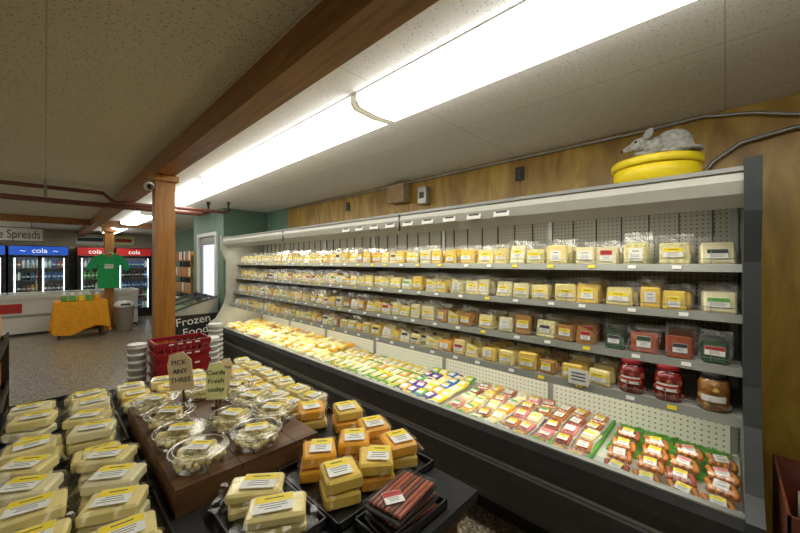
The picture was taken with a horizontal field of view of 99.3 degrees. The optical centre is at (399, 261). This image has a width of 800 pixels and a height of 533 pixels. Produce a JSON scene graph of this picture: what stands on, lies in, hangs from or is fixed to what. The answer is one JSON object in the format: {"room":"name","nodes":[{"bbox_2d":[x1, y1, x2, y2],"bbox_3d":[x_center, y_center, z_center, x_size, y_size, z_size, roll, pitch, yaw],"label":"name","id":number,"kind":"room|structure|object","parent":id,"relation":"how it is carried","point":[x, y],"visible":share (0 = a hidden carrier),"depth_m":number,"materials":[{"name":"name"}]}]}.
{"room":"food shop","nodes":[
{"label":"food shop","id":0,"kind":"room"},
{"bbox_2d":[0,230,151,311],"bbox_3d":[-10.103,0.372,8.753,0.100,2.455,6.650,0,0,44],"label":"wall","id":1,"kind":"structure","parent":0,"point":[50,238],"depth_m":9.57,"materials":[{"name":"grey paint"}]},
{"bbox_2d":[76,234,103,244],"bbox_3d":[-8.964,-0.650,9.843,0.035,0.300,0.600,0,0,44],"label":"poster","id":2,"kind":"object","parent":1,"relation":"attached to","point":[89,239],"visible":0.89,"depth_m":9.84,"materials":[{"name":"paper"}]},
{"bbox_2d":[114,236,133,244],"bbox_3d":[-8.445,-0.650,10.384,0.035,0.260,0.500,0,0,44],"label":"poster","id":3,"kind":"object","parent":1,"relation":"attached to","point":[118,240],"visible":0.82,"depth_m":10.37,"materials":[{"name":"beige paper"}]},
{"bbox_2d":[194,208,266,311],"bbox_3d":[-3.114,0.372,6.173,1.560,2.455,0.700,0,0,44],"label":"wall","id":4,"kind":"structure","parent":0,"point":[236,222],"depth_m":5.60,"materials":[{"name":"teal paint"}]},
{"bbox_2d":[197,231,217,295],"bbox_3d":[-3.331,0.550,5.917,1.000,2.100,0.110,0,0,44],"label":"door","id":5,"kind":"structure","parent":4,"relation":"in","point":[207,243],"depth_m":5.95,"materials":[{"name":"white metal"}]},
{"bbox_2d":[9,312,526,532],"bbox_3d":[-4.184,1.650,3.077,16.300,0.100,6.650,0,0,44],"label":"floor","id":6,"kind":"structure","parent":0,"point":[41,366],"depth_m":5.21,"materials":[{"name":"stone"}]},
{"bbox_2d":[0,245,7,292],"bbox_3d":[-10.069,0.595,7.986,0.810,2.010,1.090,0,0,44],"label":"beverage cooler","id":7,"kind":"object","parent":6,"relation":"on","point":[3,248],"visible":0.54,"depth_m":8.12,"materials":[{"name":"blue metal"}]},
{"bbox_2d":[0,315,8,411],"bbox_3d":[-2.332,0.945,1.613,0.600,1.311,0.600,0,0,44],"label":"rack","id":8,"kind":"object","parent":6,"relation":"on","point":[4,340],"visible":0.48,"depth_m":2.00,"materials":[{"name":"black plastic"}]},
{"bbox_2d":[8,245,68,292],"bbox_3d":[-9.304,0.595,8.784,0.810,2.010,1.040,0,0,44],"label":"beverage cooler","id":9,"kind":"object","parent":6,"relation":"on","point":[30,268],"visible":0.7,"depth_m":8.63,"materials":[{"name":"blue metal"}]},
{"bbox_2d":[0,287,138,336],"bbox_3d":[-8.175,1.150,7.874,0.860,0.900,3.290,0,0,44],"label":"chest freezer","id":10,"kind":"object","parent":6,"relation":"on","point":[22,313],"visible":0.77,"depth_m":7.47,"materials":[{"name":"white metal"}]},
{"bbox_2d":[48,298,110,340],"bbox_3d":[-6.906,1.216,7.357,0.748,0.768,0.975,0,0,44],"label":"table","id":11,"kind":"object","parent":6,"relation":"on","point":[68,318],"visible":0.98,"depth_m":7.10,"materials":[{"name":"fabric"}]},
{"bbox_2d":[60,292,100,301],"bbox_3d":[-6.880,0.750,7.332,0.280,0.160,0.620,0,0,44],"label":"jars","id":12,"kind":"object","parent":11,"relation":"on","point":[96,296],"visible":1,"depth_m":7.25,"materials":[{"name":"green glass"}]},
{"bbox_2d":[75,247,103,289],"bbox_3d":[-8.584,0.595,9.534,0.810,2.010,0.720,0,0,44],"label":"beverage cooler","id":13,"kind":"object","parent":6,"relation":"on","point":[84,278],"visible":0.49,"depth_m":9.24,"materials":[{"name":"red metal"}]},
{"bbox_2d":[102,227,116,329],"bbox_3d":[-6.975,0.373,8.150,0.250,2.454,0.250,0,0,44],"label":"wooden post","id":14,"kind":"object","parent":6,"relation":"on","point":[109,232],"visible":0.5,"depth_m":8.10,"materials":[{"name":"brown wood"}]},
{"bbox_2d":[86,252,129,287],"bbox_3d":[-6.875,0.162,8.020,0.170,0.897,0.798,0,0,44],"label":"t-shirt","id":15,"kind":"object","parent":14,"relation":"attached to","point":[108,268],"visible":1,"depth_m":7.96,"materials":[{"name":"green fabric"}]},
{"bbox_2d":[113,300,134,330],"bbox_3d":[-6.476,1.250,7.984,0.410,0.700,0.410,0,0,44],"label":"trash can","id":16,"kind":"object","parent":6,"relation":"on","point":[123,310],"visible":1,"depth_m":7.85,"materials":[{"name":"grey plastic"}]},
{"bbox_2d":[114,248,150,316],"bbox_3d":[-7.996,0.595,10.148,0.810,2.010,0.820,0,0,44],"label":"beverage cooler","id":17,"kind":"object","parent":6,"relation":"on","point":[138,276],"visible":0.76,"depth_m":10.12,"materials":[{"name":"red metal"}]},
{"bbox_2d":[126,342,146,382],"bbox_3d":[-1.825,1.083,2.359,0.117,1.034,0.119,0,0,44],"label":"buckets","id":18,"kind":"object","parent":6,"relation":"on","point":[136,355],"visible":0.33,"depth_m":2.32,"materials":[{"name":"white plastic"}]},
{"bbox_2d":[148,173,178,343],"bbox_3d":[-1.991,0.441,2.865,0.180,2.318,0.180,0,0,44],"label":"wooden post","id":19,"kind":"object","parent":6,"relation":"on","point":[163,194],"visible":0.52,"depth_m":2.82,"materials":[{"name":"brown wood"}]},
{"bbox_2d":[143,181,154,190],"bbox_3d":[-2.021,-0.610,2.743,0.146,0.071,0.075,0,0,44],"label":"security camera","id":20,"kind":"object","parent":19,"relation":"attached to","point":[148,186],"visible":1,"depth_m":2.70,"materials":[{"name":"white plastic"}]},
{"bbox_2d":[148,332,210,381],"bbox_3d":[-1.607,1.069,2.483,0.255,1.027,0.342,0,0,44],"label":"baskets","id":21,"kind":"object","parent":6,"relation":"on","point":[198,349],"visible":0.28,"depth_m":2.45,"materials":[{"name":"red plastic"}]},
{"bbox_2d":[175,251,193,298],"bbox_3d":[-5.275,0.680,8.370,2.640,1.840,0.460,0,0,44],"label":"shelf rack","id":22,"kind":"object","parent":6,"relation":"on","point":[180,286],"visible":0.34,"depth_m":7.81,"materials":[{"name":"brown cardboard"}]},
{"bbox_2d":[175,292,217,341],"bbox_3d":[-3.499,1.067,5.558,1.055,1.065,0.620,0,0,44],"label":"chest freezer","id":23,"kind":"object","parent":6,"relation":"on","point":[194,312],"visible":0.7,"depth_m":5.25,"materials":[{"name":"black plastic"}]},
{"bbox_2d":[209,336,219,363],"bbox_3d":[-1.690,1.133,3.006,0.170,0.934,0.171,0,0,44],"label":"buckets","id":24,"kind":"object","parent":6,"relation":"on","point":[214,344],"visible":0.16,"depth_m":2.97,"materials":[{"name":"white plastic"}]},
{"bbox_2d":[208,322,222,360],"bbox_3d":[-2.001,1.133,3.692,0.148,0.934,0.150,0,0,44],"label":"buckets","id":25,"kind":"object","parent":6,"relation":"on","point":[215,329],"visible":0.35,"depth_m":3.66,"materials":[{"name":"white plastic"}]},
{"bbox_2d":[0,364,477,532],"bbox_3d":[-0.781,1.137,1.266,1.820,0.925,1.025,0,0,44],"label":"display table","id":26,"kind":"object","parent":6,"relation":"on","point":[460,496],"visible":0.18,"depth_m":0.96,"materials":[{"name":"black fabric"}]},
{"bbox_2d":[0,387,114,436],"bbox_3d":[-1.512,0.660,1.516,0.360,0.025,0.335,0,0,44],"label":"tray","id":27,"kind":"object","parent":26,"relation":"on","point":[62,410],"visible":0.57,"depth_m":1.52,"materials":[{"name":"plastic"}]},
{"bbox_2d":[0,388,162,532],"bbox_3d":[-1.102,0.626,1.118,1.449,0.078,0.374,0,0,44],"label":"cheese","id":28,"kind":"object","parent":27,"relation":"on","point":[113,500],"visible":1,"depth_m":0.96,"materials":[{"name":"food"}]},
{"bbox_2d":[0,409,129,461],"bbox_3d":[-1.237,0.660,1.252,0.360,0.025,0.335,0,0,44],"label":"tray","id":29,"kind":"object","parent":26,"relation":"on","point":[122,436],"visible":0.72,"depth_m":1.30,"materials":[{"name":"plastic"}]},
{"bbox_2d":[53,441,152,520],"bbox_3d":[-0.963,0.660,0.989,0.360,0.025,0.335,0,0,44],"label":"tray","id":30,"kind":"object","parent":26,"relation":"on","point":[70,482],"visible":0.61,"depth_m":1.02,"materials":[{"name":"plastic"}]},
{"bbox_2d":[70,489,174,532],"bbox_3d":[-0.689,0.660,0.726,0.360,0.025,0.335,0,0,44],"label":"tray","id":31,"kind":"object","parent":26,"relation":"on","point":[163,523],"visible":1,"depth_m":0.88,"materials":[{"name":"plastic"}]},
{"bbox_2d":[117,369,205,414],"bbox_3d":[-1.170,0.645,1.730,0.414,0.052,0.432,0,0,44],"label":"cheese","id":32,"kind":"object","parent":26,"relation":"on","point":[126,392],"visible":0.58,"depth_m":1.68,"materials":[{"name":"food"}]},
{"bbox_2d":[128,386,317,519],"bbox_3d":[-0.706,0.637,1.301,0.740,0.074,0.430,0,0,44],"label":"wooden riser","id":33,"kind":"object","parent":26,"relation":"on","point":[184,492],"visible":0.54,"depth_m":1.07,"materials":[{"name":"brown wood"}]},
{"bbox_2d":[130,390,179,415],"bbox_3d":[-0.991,0.571,1.380,0.165,0.055,0.165,0,0,44],"label":"tub","id":34,"kind":"object","parent":33,"relation":"on","point":[160,399],"visible":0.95,"depth_m":1.36,"materials":[{"name":"clear plastic"}]},
{"bbox_2d":[142,402,195,428],"bbox_3d":[-0.850,0.571,1.259,0.165,0.055,0.165,0,0,44],"label":"tub","id":35,"kind":"object","parent":33,"relation":"on","point":[167,414],"visible":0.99,"depth_m":1.24,"materials":[{"name":"clear plastic"}]},
{"bbox_2d":[150,417,209,448],"bbox_3d":[-0.726,0.571,1.128,0.165,0.055,0.165,0,0,44],"label":"tub","id":36,"kind":"object","parent":33,"relation":"on","point":[178,432],"visible":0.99,"depth_m":1.11,"materials":[{"name":"clear plastic"}]},
{"bbox_2d":[167,352,194,410],"bbox_3d":[-0.890,0.483,1.385,0.108,0.237,0.040,0,0,-3],"label":"price sign","id":37,"kind":"object","parent":33,"relation":"on","point":[180,371],"visible":0.99,"depth_m":1.38,"materials":[{"name":"beige cardboard"}]},
{"bbox_2d":[178,379,205,399],"bbox_3d":[-0.898,0.571,1.520,0.165,0.055,0.165,0,0,44],"label":"tub","id":38,"kind":"object","parent":33,"relation":"on","point":[200,387],"visible":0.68,"depth_m":1.48,"materials":[{"name":"clear plastic"}]},
{"bbox_2d":[166,433,229,472],"bbox_3d":[-0.599,0.571,1.015,0.165,0.055,0.165,0,0,44],"label":"tub","id":39,"kind":"object","parent":33,"relation":"on","point":[204,451],"visible":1,"depth_m":1.00,"materials":[{"name":"clear plastic"}]},
{"bbox_2d":[206,362,225,420],"bbox_3d":[-0.706,0.492,1.308,0.070,0.215,0.040,0,0,-18],"label":"price sign","id":40,"kind":"object","parent":33,"relation":"on","point":[216,372],"visible":1,"depth_m":1.30,"materials":[{"name":"green paper"}]},
{"bbox_2d":[211,358,232,407],"bbox_3d":[-0.742,0.503,1.418,0.080,0.199,0.040,0,0,-29],"label":"price sign","id":41,"kind":"object","parent":33,"relation":"on","point":[226,363],"visible":0.55,"depth_m":1.42,"materials":[{"name":"brown wood"}]},
{"bbox_2d":[206,404,256,432],"bbox_3d":[-0.612,0.571,1.240,0.165,0.055,0.165,0,0,44],"label":"tub","id":42,"kind":"object","parent":33,"relation":"on","point":[234,416],"visible":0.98,"depth_m":1.22,"materials":[{"name":"clear plastic"}]},
{"bbox_2d":[226,378,252,397],"bbox_3d":[-0.750,0.571,1.530,0.165,0.055,0.165,0,0,44],"label":"tub","id":43,"kind":"object","parent":33,"relation":"on","point":[234,387],"visible":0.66,"depth_m":1.52,"materials":[{"name":"clear plastic"}]},
{"bbox_2d":[229,388,271,409],"bbox_3d":[-0.617,0.571,1.409,0.165,0.055,0.165,0,0,44],"label":"tub","id":44,"kind":"object","parent":33,"relation":"on","point":[250,397],"visible":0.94,"depth_m":1.39,"materials":[{"name":"clear plastic"}]},
{"bbox_2d":[229,417,282,448],"bbox_3d":[-0.476,0.571,1.129,0.165,0.055,0.165,0,0,44],"label":"tub","id":45,"kind":"object","parent":33,"relation":"on","point":[256,435],"visible":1,"depth_m":1.11,"materials":[{"name":"clear plastic"}]},
{"bbox_2d":[249,398,295,423],"bbox_3d":[-0.483,0.571,1.295,0.165,0.055,0.165,0,0,44],"label":"tub","id":46,"kind":"object","parent":33,"relation":"on","point":[274,410],"visible":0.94,"depth_m":1.28,"materials":[{"name":"clear plastic"}]},
{"bbox_2d":[208,480,326,532],"bbox_3d":[-0.349,0.660,0.886,0.270,0.025,0.195,0,0,44],"label":"tray","id":47,"kind":"object","parent":26,"relation":"on","point":[217,510],"visible":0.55,"depth_m":0.88,"materials":[{"name":"plastic"}]},
{"bbox_2d":[224,472,306,532],"bbox_3d":[-0.354,0.632,0.895,0.269,0.066,0.263,0,0,-19],"label":"cheese","id":48,"kind":"object","parent":47,"relation":"on","point":[260,498],"visible":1,"depth_m":0.86,"materials":[{"name":"food"}]},
{"bbox_2d":[216,356,326,418],"bbox_3d":[-0.728,0.634,1.789,0.948,0.073,0.253,0,0,44],"label":"cheese","id":49,"kind":"object","parent":26,"relation":"on","point":[262,377],"visible":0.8,"depth_m":1.70,"materials":[{"name":"food"}]},
{"bbox_2d":[297,407,339,442],"bbox_3d":[-0.290,0.660,1.366,0.250,0.025,0.190,0,0,44],"label":"tray","id":50,"kind":"object","parent":26,"relation":"on","point":[328,432],"visible":0.2,"depth_m":1.35,"materials":[{"name":"plastic"}]},
{"bbox_2d":[277,441,433,532],"bbox_3d":[-0.136,0.660,1.086,0.320,0.025,0.380,0,0,44],"label":"tray","id":51,"kind":"object","parent":26,"relation":"on","point":[339,520],"visible":0.34,"depth_m":0.98,"materials":[{"name":"plastic"}]},
{"bbox_2d":[298,399,416,511],"bbox_3d":[-0.165,0.622,1.207,0.404,0.086,0.605,0,0,-17],"label":"cheese","id":52,"kind":"object","parent":51,"relation":"on","point":[370,452],"visible":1,"depth_m":1.07,"materials":[{"name":"food"}]},
{"bbox_2d":[354,491,446,532],"bbox_3d":[0.006,0.660,0.895,0.130,0.025,0.220,0,0,44],"label":"tray","id":53,"kind":"object","parent":26,"relation":"on","point":[360,525],"visible":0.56,"depth_m":0.86,"materials":[{"name":"plastic"}]},
{"bbox_2d":[363,470,438,532],"bbox_3d":[0.006,0.630,0.895,0.137,0.070,0.193,0,0,44],"label":"pack","id":54,"kind":"object","parent":53,"relation":"on","point":[407,498],"visible":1,"depth_m":0.86,"materials":[{"name":"red food"}]},
{"bbox_2d":[209,155,765,532],"bbox_3d":[-0.501,0.598,3.487,5.750,2.005,0.920,0,0,44],"label":"refrigerated display case","id":55,"kind":"object","parent":6,"relation":"on","point":[534,485],"visible":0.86,"depth_m":1.98,"materials":[{"name":"metal"}]},
{"bbox_2d":[225,318,354,358],"bbox_3d":[-1.627,0.966,4.501,2.520,0.104,0.644,0,0,44],"label":"cheese wedge","id":56,"kind":"object","parent":55,"relation":"in","point":[306,343],"visible":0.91,"depth_m":4.21,"materials":[{"name":"yellow food"}]},
{"bbox_2d":[316,347,431,387],"bbox_3d":[-0.295,0.983,3.237,1.142,0.061,0.656,0,0,44],"label":"cheese","id":57,"kind":"object","parent":55,"relation":"in","point":[367,364],"visible":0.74,"depth_m":3.17,"materials":[{"name":"yellow food"}]},
{"bbox_2d":[235,298,619,386],"bbox_3d":[-0.630,0.585,3.593,5.067,0.146,0.309,0,0,44],"label":"cheese","id":58,"kind":"object","parent":55,"relation":"in","point":[607,371],"visible":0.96,"depth_m":2.46,"materials":[{"name":"food"}]},
{"bbox_2d":[395,367,475,403],"bbox_3d":[0.261,0.972,2.672,0.443,0.081,0.615,0,0,44],"label":"pouch","id":59,"kind":"object","parent":55,"relation":"in","point":[437,385],"visible":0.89,"depth_m":2.66,"materials":[{"name":"multicoloured plastic"}]},
{"bbox_2d":[239,284,728,364],"bbox_3d":[-0.442,0.381,3.497,5.532,0.166,0.314,0,0,44],"label":"cheese","id":60,"kind":"object","parent":55,"relation":"in","point":[679,339],"visible":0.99,"depth_m":2.15,"materials":[{"name":"food"}]},
{"bbox_2d":[241,269,736,313],"bbox_3d":[-0.405,0.156,3.504,5.537,0.165,0.315,0,0,44],"label":"cheese","id":61,"kind":"object","parent":55,"relation":"in","point":[650,292],"visible":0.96,"depth_m":2.15,"materials":[{"name":"food"}]},
{"bbox_2d":[241,242,736,263],"bbox_3d":[-0.405,-0.071,3.547,5.600,0.179,0.311,0,0,44],"label":"cheese","id":62,"kind":"object","parent":55,"relation":"in","point":[642,252],"visible":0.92,"depth_m":2.16,"materials":[{"name":"food"}]},
{"bbox_2d":[445,382,615,458],"bbox_3d":[0.793,0.969,2.185,0.895,0.092,0.668,0,0,44],"label":"meat","id":63,"kind":"object","parent":55,"relation":"in","point":[525,420],"visible":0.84,"depth_m":2.10,"materials":[{"name":"food"}]},
{"bbox_2d":[568,368,588,388],"bbox_3d":[0.955,0.627,1.819,0.100,0.105,0.010,0,0,44],"label":"price sign","id":64,"kind":"object","parent":55,"relation":"attached to","point":[575,376],"visible":1,"depth_m":1.82,"materials":[{"name":"white paper"}]},
{"bbox_2d":[618,358,645,393],"bbox_3d":[1.179,0.571,1.728,0.121,0.164,0.120,0,0,44],"label":"jar","id":65,"kind":"object","parent":55,"relation":"in","point":[632,373],"visible":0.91,"depth_m":1.69,"materials":[{"name":"red glass"}]},
{"bbox_2d":[611,150,704,182],"bbox_3d":[1.270,-0.438,1.692,0.373,0.122,0.373,0,0,44],"label":"cheese wheel","id":66,"kind":"object","parent":55,"relation":"on","point":[668,163],"visible":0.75,"depth_m":1.55,"materials":[{"name":"yellow wax"}]},
{"bbox_2d":[620,128,704,155],"bbox_3d":[1.228,-0.566,1.606,0.315,0.138,0.203,0,0,24],"label":"mouse","id":67,"kind":"object","parent":66,"relation":"on","point":[673,139],"visible":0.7,"depth_m":1.58,"materials":[{"name":"grey fur"}]},
{"bbox_2d":[652,364,683,402],"bbox_3d":[1.284,0.571,1.628,0.121,0.164,0.120,0,0,44],"label":"jar","id":68,"kind":"object","parent":55,"relation":"in","point":[668,378],"visible":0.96,"depth_m":1.59,"materials":[{"name":"red glass"}]},
{"bbox_2d":[604,423,740,510],"bbox_3d":[1.335,0.961,1.699,0.515,0.107,0.660,0,0,44],"label":"sausage","id":69,"kind":"object","parent":55,"relation":"in","point":[690,461],"visible":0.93,"depth_m":1.61,"materials":[{"name":"food"}]},
{"bbox_2d":[696,371,731,413],"bbox_3d":[1.400,0.571,1.518,0.117,0.164,0.118,0,0,44],"label":"jar","id":70,"kind":"object","parent":55,"relation":"in","point":[717,387],"visible":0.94,"depth_m":1.48,"materials":[{"name":"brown glass"}]},
{"bbox_2d":[773,454,799,532],"bbox_3d":[1.561,1.200,1.079,0.480,0.800,0.482,0,0,44],"label":"display box","id":71,"kind":"object","parent":6,"relation":"on","point":[786,471],"visible":1,"depth_m":1.36,"materials":[{"name":"red plastic"}]},
{"bbox_2d":[0,0,799,234],"bbox_3d":[-4.184,-0.905,3.077,16.300,0.100,6.650,0,0,44],"label":"ceiling","id":72,"kind":"structure","parent":0,"point":[92,92],"depth_m":1.70,"materials":[{"name":"beige tile"}]},
{"bbox_2d":[0,221,43,241],"bbox_3d":[-8.291,-0.637,6.399,0.043,0.435,2.200,0,0,44],"label":"hanging sign","id":73,"kind":"object","parent":72,"relation":"hanging from","point":[9,231],"visible":1,"depth_m":6.93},
{"bbox_2d":[0,213,175,230],"bbox_3d":[-7.341,-0.792,5.724,0.120,0.125,6.100,0,0,44],"label":"trim","id":74,"kind":"structure","parent":72,"relation":"attached to","point":[3,217],"depth_m":6.53,"materials":[{"name":"brown wood"}]},
{"bbox_2d":[0,179,229,215],"bbox_3d":[-4.510,-0.748,2.816,0.252,0.215,5.822,0,0,44],"label":"ceiling pipe","id":75,"kind":"object","parent":72,"relation":"hanging from","point":[123,205],"depth_m":3.83,"materials":[{"name":"brown metal"}]},
{"bbox_2d":[102,227,128,233],"bbox_3d":[-7.305,-0.815,8.709,2.212,0.080,0.296,0,0,44],"label":"fluorescent ceiling light","id":76,"kind":"object","parent":72,"relation":"attached to","point":[118,229],"visible":0.41,"depth_m":8.16,"materials":[{"name":"white plastic"}]},
{"bbox_2d":[121,211,151,224],"bbox_3d":[-4.959,-0.815,6.460,2.112,0.080,0.296,0,0,44],"label":"fluorescent ceiling light","id":77,"kind":"object","parent":72,"relation":"attached to","point":[139,217],"visible":0.74,"depth_m":6.24,"materials":[{"name":"white plastic"}]},
{"bbox_2d":[175,177,228,209],"bbox_3d":[-2.786,-0.815,4.376,2.432,0.080,0.296,0,0,44],"label":"fluorescent ceiling light","id":78,"kind":"object","parent":72,"relation":"attached to","point":[196,190],"visible":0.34,"depth_m":3.87,"materials":[{"name":"white plastic"}]},
{"bbox_2d":[77,0,438,236],"bbox_3d":[-3.241,-0.787,4.061,16.300,0.135,0.125,0,0,44],"label":"wooden beam","id":79,"kind":"structure","parent":72,"relation":"attached to","point":[333,32],"depth_m":1.35,"materials":[{"name":"brown wood"}]},
{"bbox_2d":[201,95,390,187],"bbox_3d":[-1.018,-0.815,2.680,2.432,0.080,0.296,0,0,44],"label":"fluorescent ceiling light","id":80,"kind":"object","parent":72,"relation":"attached to","point":[343,121],"visible":0.84,"depth_m":2.25,"materials":[{"name":"white plastic"}]},
{"bbox_2d":[355,0,694,122],"bbox_3d":[0.750,-0.815,0.985,2.432,0.080,0.296,0,0,44],"label":"fluorescent ceiling light","id":81,"kind":"object","parent":72,"relation":"attached to","point":[529,33],"visible":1,"depth_m":1.26,"materials":[{"name":"white plastic"}]},
{"bbox_2d":[175,94,799,532],"bbox_3d":[-1.850,0.372,5.512,16.300,2.455,0.104,0,0,44],"label":"wall","id":82,"kind":"structure","parent":0,"point":[590,165],"depth_m":1.82,"materials":[{"name":"brown wood"}]},
{"bbox_2d":[346,202,349,210],"bbox_3d":[-0.663,-0.700,4.293,0.070,0.110,0.018,0,0,44],"label":"power outlet","id":83,"kind":"object","parent":82,"relation":"attached to","point":[347,203],"visible":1,"depth_m":4.28,"materials":[{"name":"black plastic"}]},
{"bbox_2d":[388,183,409,204],"bbox_3d":[-0.014,-0.720,3.597,0.240,0.190,0.127,0,0,44],"label":"wall speaker","id":84,"kind":"object","parent":82,"relation":"attached to","point":[399,193],"visible":1,"depth_m":3.53,"materials":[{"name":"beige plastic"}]},
{"bbox_2d":[418,186,430,204],"bbox_3d":[0.238,-0.660,3.383,0.110,0.170,0.087,0,0,44],"label":"junction box","id":85,"kind":"object","parent":82,"relation":"attached to","point":[424,193],"visible":1,"depth_m":3.35,"materials":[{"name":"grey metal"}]},
{"bbox_2d":[515,166,523,180],"bbox_3d":[0.961,-0.710,2.736,0.070,0.110,0.018,0,0,44],"label":"power outlet","id":86,"kind":"object","parent":82,"relation":"attached to","point":[519,171],"visible":1,"depth_m":2.73,"materials":[{"name":"black plastic"}]},
{"bbox_2d":[286,111,799,209],"bbox_3d":[0.421,-0.615,3.184,6.200,0.471,0.100,0,0,44],"label":"conduit","id":87,"kind":"object","parent":82,"relation":"attached to","point":[794,127],"visible":0.82,"depth_m":2.00,"materials":[{"name":"grey metal"}]}
]}

